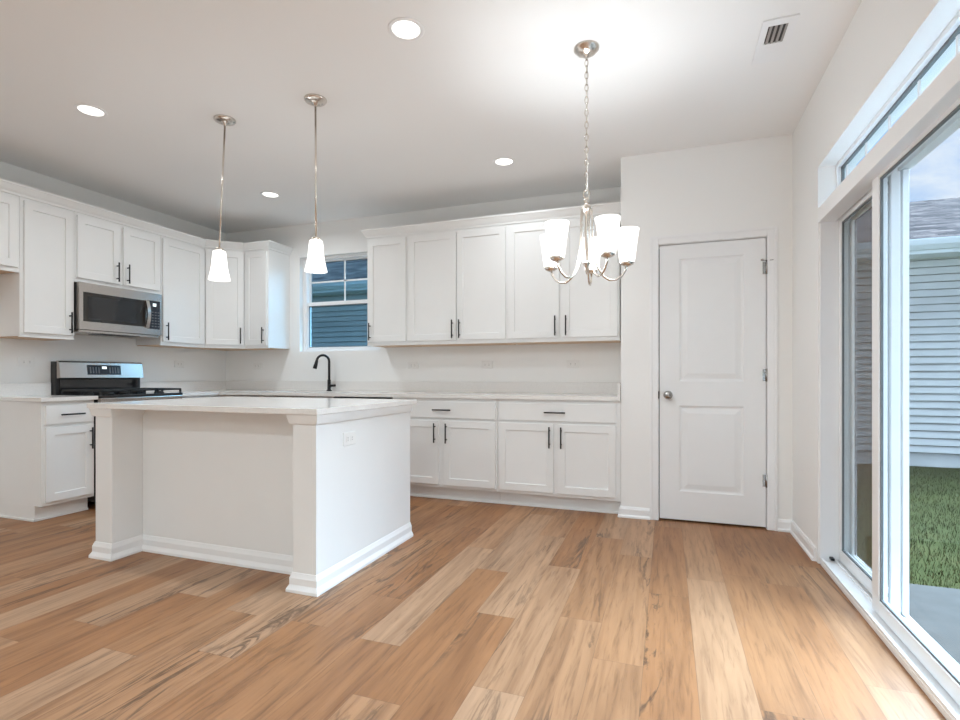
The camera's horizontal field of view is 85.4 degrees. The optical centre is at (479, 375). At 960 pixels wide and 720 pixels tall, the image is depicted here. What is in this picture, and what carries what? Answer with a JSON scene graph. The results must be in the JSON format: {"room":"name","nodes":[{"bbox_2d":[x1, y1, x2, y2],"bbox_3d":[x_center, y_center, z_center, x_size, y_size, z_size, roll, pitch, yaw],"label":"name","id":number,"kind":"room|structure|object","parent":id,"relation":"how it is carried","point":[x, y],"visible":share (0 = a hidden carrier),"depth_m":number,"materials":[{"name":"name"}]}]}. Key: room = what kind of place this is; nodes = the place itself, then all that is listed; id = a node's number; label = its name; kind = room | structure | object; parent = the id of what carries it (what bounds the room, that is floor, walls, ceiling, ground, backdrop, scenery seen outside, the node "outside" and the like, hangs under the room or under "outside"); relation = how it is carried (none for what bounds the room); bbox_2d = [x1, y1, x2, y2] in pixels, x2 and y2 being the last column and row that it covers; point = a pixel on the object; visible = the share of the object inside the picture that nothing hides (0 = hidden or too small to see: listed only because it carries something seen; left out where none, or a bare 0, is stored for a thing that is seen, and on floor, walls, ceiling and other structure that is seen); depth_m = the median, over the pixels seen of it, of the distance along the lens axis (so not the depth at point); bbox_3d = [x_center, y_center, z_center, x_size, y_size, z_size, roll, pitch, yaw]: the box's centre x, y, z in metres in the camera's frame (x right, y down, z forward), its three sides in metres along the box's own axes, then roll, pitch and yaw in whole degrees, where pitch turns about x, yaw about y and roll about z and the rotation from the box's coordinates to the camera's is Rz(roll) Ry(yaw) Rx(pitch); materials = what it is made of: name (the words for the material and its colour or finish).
{"room":"kitchen","nodes":[
{"label":"kitchen","id":0,"kind":"room"},
{"bbox_2d":[0,161,225,382],"bbox_3d":[-4.460,-0.295,2.138,0.120,2.740,8.450,0,0,20],"label":"wall","id":1,"kind":"structure","parent":0,"point":[157,362],"depth_m":4.78,"materials":[{"name":"white paint"}]},
{"bbox_2d":[0,191,18,273],"bbox_3d":[-3.707,-1.056,3.484,0.383,0.578,0.913,0,0,20],"label":"upper cabinet","id":2,"kind":"object","parent":1,"relation":"attached to","point":[9,203],"visible":1,"depth_m":3.79,"materials":[{"name":"paint"}]},
{"bbox_2d":[0,383,50,396],"bbox_3d":[-3.657,0.110,4.161,0.020,0.102,0.400,0,0,20],"label":"backsplash","id":3,"kind":"structure","parent":1,"relation":"attached to","point":[6,389],"depth_m":4.17,"materials":[{"name":"stone"}]},
{"bbox_2d":[18,357,34,366],"bbox_3d":[-3.653,-0.111,4.193,0.009,0.072,0.115,0,0,20],"label":"wall outlet","id":4,"kind":"object","parent":1,"relation":"attached to","point":[22,361],"visible":1,"depth_m":4.19,"materials":[{"name":"plastic"}]},
{"bbox_2d":[0,196,73,340],"bbox_3d":[-3.489,-0.818,4.093,0.383,1.054,0.377,0,0,20],"label":"upper cabinet","id":5,"kind":"object","parent":1,"relation":"attached to","point":[37,301],"visible":0.98,"depth_m":4.00,"materials":[{"name":"paint"}]},
{"bbox_2d":[74,212,159,293],"bbox_3d":[-3.295,-1.056,4.632,0.383,0.578,0.764,0,0,20],"label":"upper cabinet","id":6,"kind":"object","parent":1,"relation":"attached to","point":[106,253],"visible":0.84,"depth_m":4.52,"materials":[{"name":"paint"}]},
{"bbox_2d":[74,282,161,338],"bbox_3d":[-3.280,-0.557,4.610,0.422,0.408,0.727,0,0,20],"label":"microwave","id":7,"kind":"object","parent":6,"relation":"attached to","point":[99,310],"visible":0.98,"depth_m":4.49,"materials":[{"name":"metal"}]},
{"bbox_2d":[136,236,204,347],"bbox_3d":[-3.081,-0.818,5.228,0.383,1.054,0.498,0,0,20],"label":"upper cabinet","id":8,"kind":"object","parent":1,"relation":"attached to","point":[182,264],"visible":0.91,"depth_m":5.16,"materials":[{"name":"paint"}]},
{"bbox_2d":[174,361,183,367],"bbox_3d":[-3.180,-0.124,5.510,0.009,0.072,0.115,0,0,20],"label":"wall outlet","id":9,"kind":"object","parent":1,"relation":"attached to","point":[176,363],"visible":1,"depth_m":5.51,"materials":[{"name":"plastic"}]},
{"bbox_2d":[226,187,620,396],"bbox_3d":[-0.249,-0.295,5.195,5.980,2.740,0.150,0,0,20],"label":"wall","id":10,"kind":"structure","parent":0,"point":[599,362],"depth_m":5.29,"materials":[{"name":"white paint"}]},
{"bbox_2d":[185,248,259,350],"bbox_3d":[-2.790,-0.818,5.705,0.609,1.054,0.602,0,0,20],"label":"upper cabinet","id":11,"kind":"object","parent":10,"relation":"attached to","point":[224,271],"visible":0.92,"depth_m":5.49,"materials":[{"name":"paint"}]},
{"bbox_2d":[253,363,261,368],"bbox_3d":[-2.538,-0.111,5.931,0.115,0.072,0.009,0,0,20],"label":"wall outlet","id":12,"kind":"object","parent":10,"relation":"attached to","point":[255,365],"visible":1,"depth_m":5.93,"materials":[{"name":"plastic"}]},
{"bbox_2d":[245,249,289,349],"bbox_3d":[-2.327,-0.818,5.656,0.313,1.054,0.383,0,0,20],"label":"upper cabinet","id":13,"kind":"object","parent":10,"relation":"attached to","point":[267,271],"visible":1,"depth_m":5.54,"materials":[{"name":"paint"}]},
{"bbox_2d":[0,178,292,255],"bbox_3d":[-2.902,-1.374,4.388,0.631,0.082,3.158,0,0,20],"label":"crown molding","id":14,"kind":"structure","parent":13,"relation":"attached to","point":[6,186],"depth_m":4.61,"materials":[{"name":"paint"}]},
{"bbox_2d":[303,253,379,351],"bbox_3d":[-1.478,-0.784,5.665,1.010,1.038,0.085,0,0,20],"label":"window","id":15,"kind":"structure","parent":10,"relation":"in","point":[308,303],"depth_m":5.75,"materials":[{"name":"white plastic"}]},
{"bbox_2d":[367,235,421,347],"bbox_3d":[-0.844,-0.818,5.123,0.440,1.054,0.383,0,0,20],"label":"upper cabinet","id":16,"kind":"object","parent":10,"relation":"attached to","point":[387,257],"visible":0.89,"depth_m":4.98,"materials":[{"name":"paint"}]},
{"bbox_2d":[361,201,620,238],"bbox_3d":[0.065,-1.374,4.801,2.459,0.082,0.374,0,0,20],"label":"crown molding","id":17,"kind":"structure","parent":16,"relation":"attached to","point":[610,207],"depth_m":4.61,"materials":[{"name":"paint"}]},
{"bbox_2d":[408,362,418,368],"bbox_3d":[-0.675,-0.105,5.263,0.115,0.072,0.009,0,0,20],"label":"wall outlet","id":18,"kind":"object","parent":10,"relation":"attached to","point":[411,365],"visible":1,"depth_m":5.26,"materials":[{"name":"plastic"}]},
{"bbox_2d":[408,225,515,346],"bbox_3d":[-0.175,-0.818,4.883,0.980,1.054,0.383,0,0,20],"label":"upper cabinet","id":19,"kind":"object","parent":10,"relation":"attached to","point":[457,279],"visible":0.92,"depth_m":4.72,"materials":[{"name":"paint"}]},
{"bbox_2d":[482,361,492,368],"bbox_3d":[0.069,-0.105,4.995,0.115,0.072,0.009,0,0,20],"label":"wall outlet","id":20,"kind":"object","parent":10,"relation":"attached to","point":[485,364],"visible":1,"depth_m":4.99,"materials":[{"name":"plastic"}]},
{"bbox_2d":[507,213,620,344],"bbox_3d":[0.738,-0.818,4.555,0.960,1.054,0.383,0,0,20],"label":"upper cabinet","id":21,"kind":"object","parent":10,"relation":"attached to","point":[540,309],"visible":0.92,"depth_m":4.42,"materials":[{"name":"paint"}]},
{"bbox_2d":[567,360,579,367],"bbox_3d":[0.844,-0.105,4.717,0.115,0.072,0.009,0,0,20],"label":"wall outlet","id":22,"kind":"object","parent":10,"relation":"attached to","point":[570,363],"visible":1,"depth_m":4.71,"materials":[{"name":"plastic"}]},
{"bbox_2d":[0,0,861,233],"bbox_3d":[-1.677,-1.735,1.218,5.980,0.140,8.600,0,0,20],"label":"ceiling","id":23,"kind":"structure","parent":0,"point":[423,123],"depth_m":3.05,"materials":[{"name":"white paint"}]},
{"bbox_2d":[73,103,107,117],"bbox_3d":[-2.442,-1.662,3.266,0.176,0.006,0.176,0,0,20],"label":"recessed light","id":24,"kind":"object","parent":23,"relation":"in","point":[86,109],"visible":1,"depth_m":3.26,"materials":[{"name":"white plastic"}]},
{"bbox_2d":[214,114,235,251],"bbox_3d":[-1.675,-1.143,3.381,0.166,1.043,0.144,0,0,20],"label":"pendant light","id":25,"kind":"object","parent":23,"relation":"hanging from","point":[224,120],"visible":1,"depth_m":3.38,"materials":[{"name":"silver metal"}]},
{"bbox_2d":[260,191,280,197],"bbox_3d":[-1.925,-1.662,4.781,0.176,0.006,0.176,0,0,20],"label":"recessed light","id":26,"kind":"object","parent":23,"relation":"in","point":[269,194],"visible":1,"depth_m":4.77,"materials":[{"name":"white plastic"}]},
{"bbox_2d":[304,94,326,241],"bbox_3d":[-0.990,-1.147,3.137,0.136,1.037,0.134,0,0,20],"label":"pendant light","id":27,"kind":"object","parent":23,"relation":"hanging from","point":[315,100],"visible":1,"depth_m":3.13,"materials":[{"name":"silver metal"}]},
{"bbox_2d":[388,17,423,41],"bbox_3d":[-0.355,-1.662,2.502,0.176,0.006,0.176,0,0,20],"label":"recessed light","id":28,"kind":"object","parent":23,"relation":"in","point":[406,29],"visible":1,"depth_m":2.50,"materials":[{"name":"white plastic"}]},
{"bbox_2d":[493,157,514,166],"bbox_3d":[0.186,-1.662,4.044,0.176,0.006,0.176,0,0,20],"label":"recessed light","id":29,"kind":"object","parent":23,"relation":"in","point":[500,161],"visible":1,"depth_m":4.04,"materials":[{"name":"white plastic"}]},
{"bbox_2d":[544,40,633,285],"bbox_3d":[0.547,-1.072,2.662,0.511,1.185,0.493,0,0,20],"label":"chandelier","id":30,"kind":"object","parent":23,"relation":"hanging from","point":[586,49],"visible":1,"depth_m":2.63,"materials":[{"name":"silver metal"}]},
{"bbox_2d":[751,13,799,64],"bbox_3d":[1.459,-1.661,2.584,0.150,0.008,0.360,0,0,20],"label":"ceiling vent","id":31,"kind":"object","parent":23,"relation":"in","point":[775,35],"visible":1,"depth_m":2.56,"materials":[{"name":"white metal"}]},
{"bbox_2d":[0,496,945,719],"bbox_3d":[-1.677,1.135,1.218,5.980,0.120,8.600,0,0,20],"label":"floor","id":32,"kind":"structure","parent":0,"point":[489,611],"depth_m":2.21,"materials":[{"name":"wood"}]},
{"bbox_2d":[0,400,93,521],"bbox_3d":[-3.383,0.633,4.062,0.603,0.884,0.384,0,0,20],"label":"base cabinet","id":33,"kind":"object","parent":32,"relation":"on","point":[47,448],"visible":0.94,"depth_m":3.92,"materials":[{"name":"paint"}]},
{"bbox_2d":[0,383,97,401],"bbox_3d":[-3.392,0.125,4.067,0.583,0.132,0.403,0,0,20],"label":"countertop","id":34,"kind":"structure","parent":33,"relation":"on","point":[25,392],"depth_m":4.08,"materials":[{"name":"stone"}]},
{"bbox_2d":[51,360,182,501],"bbox_3d":[-3.155,0.473,4.597,0.667,1.203,0.750,0,0,20],"label":"range","id":35,"kind":"object","parent":32,"relation":"on","point":[109,381],"visible":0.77,"depth_m":4.53,"materials":[{"name":"metal"}]},
{"bbox_2d":[59,392,173,396],"bbox_3d":[-3.155,0.164,4.593,0.548,0.013,0.742,0,0,20],"label":"cooktop","id":36,"kind":"object","parent":35,"relation":"in","point":[100,394],"depth_m":4.42,"materials":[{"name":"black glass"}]},
{"bbox_2d":[182,395,262,398],"bbox_3d":[-2.876,0.633,5.474,0.603,0.884,1.093,0,0,20],"label":"base cabinet","id":37,"kind":"object","parent":32,"relation":"on","point":[196,396],"visible":0.02,"depth_m":5.29,"materials":[{"name":"paint"}]},
{"bbox_2d":[89,404,412,596],"bbox_3d":[-1.376,0.633,3.288,1.616,0.884,1.038,0,0,20],"label":"kitchen island","id":38,"kind":"object","parent":32,"relation":"on","point":[279,493],"visible":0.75,"depth_m":3.01,"materials":[{"name":"paint"}]},
{"bbox_2d":[87,396,416,414],"bbox_3d":[-1.373,0.176,3.295,1.624,0.030,1.070,0,0,20],"label":"island countertop","id":39,"kind":"structure","parent":38,"relation":"on","point":[233,404],"depth_m":2.92,"materials":[{"name":"stone"}]},
{"bbox_2d":[343,431,355,445],"bbox_3d":[-0.706,0.340,2.819,0.009,0.072,0.115,0,0,20],"label":"wall outlet","id":40,"kind":"object","parent":38,"relation":"attached to","point":[349,438],"visible":1,"depth_m":2.81,"materials":[{"name":"plastic"}]},
{"bbox_2d":[333,397,392,398],"bbox_3d":[-0.976,0.636,5.009,0.614,0.878,0.687,0,0,20],"label":"dishwasher","id":41,"kind":"object","parent":32,"relation":"on","point":[333,397],"visible":0.16,"depth_m":4.74,"materials":[{"name":"metal"}]},
{"bbox_2d":[393,397,499,503],"bbox_3d":[-0.220,0.633,4.742,0.980,0.884,0.678,0,0,20],"label":"base cabinet","id":42,"kind":"object","parent":32,"relation":"on","point":[454,441],"visible":0.76,"depth_m":4.43,"materials":[{"name":"paint"}]},
{"bbox_2d":[498,399,620,513],"bbox_3d":[0.707,0.633,4.410,0.986,0.884,0.678,0,0,20],"label":"base cabinet","id":43,"kind":"object","parent":32,"relation":"on","point":[556,454],"visible":0.88,"depth_m":4.13,"materials":[{"name":"paint"}]},
{"bbox_2d":[140,381,620,400],"bbox_3d":[-1.030,0.125,4.811,4.526,0.132,1.096,0,0,20],"label":"countertop","id":44,"kind":"structure","parent":43,"relation":"on","point":[599,391],"depth_m":5.06,"materials":[{"name":"stone"}]},
{"bbox_2d":[272,395,342,397],"bbox_3d":[-1.673,0.293,5.254,0.780,0.203,0.400,0,0,20],"label":"sink","id":45,"kind":"object","parent":44,"relation":"in","point":[272,395],"visible":0.02,"depth_m":5.06,"materials":[{"name":"metal"}]},
{"bbox_2d":[313,354,335,390],"bbox_3d":[-1.629,-0.033,5.454,0.233,0.388,0.100,0,0,-12],"label":"faucet","id":46,"kind":"object","parent":44,"relation":"on","point":[329,385],"visible":1,"depth_m":5.46,"materials":[{"name":"black metal"}]},
{"bbox_2d":[659,249,659,505],"bbox_3d":[1.823,-0.295,4.190,1.026,2.740,0.020,0,0,20],"label":"wall","id":47,"kind":"structure","parent":0,"point":[659,249],"depth_m":4.30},
{"bbox_2d":[621,134,792,519],"bbox_3d":[1.720,-0.295,4.073,1.145,2.740,0.630,0,0,20],"label":"wall","id":48,"kind":"structure","parent":0,"point":[747,184],"depth_m":3.81,"materials":[{"name":"white paint"}]},
{"bbox_2d":[618,505,649,519],"bbox_3d":[1.174,1.034,3.971,0.231,0.082,0.112,0,0,20],"label":"baseboard","id":49,"kind":"structure","parent":48,"relation":"attached to","point":[624,511],"depth_m":3.92,"materials":[{"name":"white wood"}]},
{"bbox_2d":[650,226,777,530],"bbox_3d":[1.685,0.020,3.803,0.841,2.110,0.134,0,0,20],"label":"trim","id":50,"kind":"structure","parent":48,"relation":"attached to","point":[770,233],"depth_m":3.66,"materials":[{"name":"white wood"}]},
{"bbox_2d":[658,238,773,526],"bbox_3d":[1.680,0.046,3.738,0.758,2.025,0.107,0,0,20],"label":"door","id":51,"kind":"structure","parent":48,"relation":"in","point":[713,371],"depth_m":3.76,"materials":[{"name":"paint"}]},
{"bbox_2d":[793,0,959,563],"bbox_3d":[1.045,-0.295,0.225,0.185,2.740,8.330,0,0,20],"label":"wall","id":52,"kind":"structure","parent":0,"point":[883,42],"depth_m":2.95,"materials":[{"name":"white paint"}]},
{"bbox_2d":[778,519,815,560],"bbox_3d":[2.006,1.034,3.314,0.093,0.082,0.605,0,0,20],"label":"baseboard","id":53,"kind":"structure","parent":52,"relation":"attached to","point":[784,525],"depth_m":3.35,"materials":[{"name":"white wood"}]},
{"bbox_2d":[818,52,959,222],"bbox_3d":[1.703,-0.915,2.076,0.177,0.085,1.860,0,0,20],"label":"trim","id":54,"kind":"structure","parent":52,"relation":"attached to","point":[944,91],"depth_m":1.98,"materials":[{"name":"white wood"}]},
{"bbox_2d":[820,98,959,719],"bbox_3d":[1.712,0.073,2.074,0.179,2.004,1.860,0,0,20],"label":"door","id":55,"kind":"structure","parent":52,"relation":"in","point":[864,253],"depth_m":2.28,"materials":[{"name":"white plastic"}]},
{"bbox_2d":[836,11,959,187],"bbox_3d":[1.744,-1.075,2.062,0.090,0.235,1.860,0,0,20],"label":"window","id":56,"kind":"structure","parent":52,"relation":"in","point":[947,44],"depth_m":2.16,"materials":[{"name":"glass"}]},
{"label":"outside","id":57,"kind":"structure","parent":0,"visible":0},
{"bbox_2d":[909,466,959,588],"bbox_3d":[9.364,1.515,8.325,48.000,0.320,38.000,0,0,20],"label":"ground","id":58,"kind":"structure","parent":57,"point":[933,546],"depth_m":4.65,"materials":[{"name":"green plant"}]},
{"bbox_2d":[312,197,959,467],"bbox_3d":[4.410,-1.115,12.282,24.600,4.940,8.040,0,0,20],"label":"neighbor house","id":59,"kind":"structure","parent":58,"relation":"on","point":[934,225],"depth_m":7.76,"materials":[{"name":"plastic"}]},
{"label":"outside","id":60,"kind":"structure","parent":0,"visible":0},
{"bbox_2d":[909,584,959,664],"bbox_3d":[3.696,1.225,-1.545,5.999,0.100,7.590,0,0,20],"label":"patio","id":61,"kind":"structure","parent":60,"point":[936,610],"depth_m":2.57,"materials":[{"name":"concrete"}]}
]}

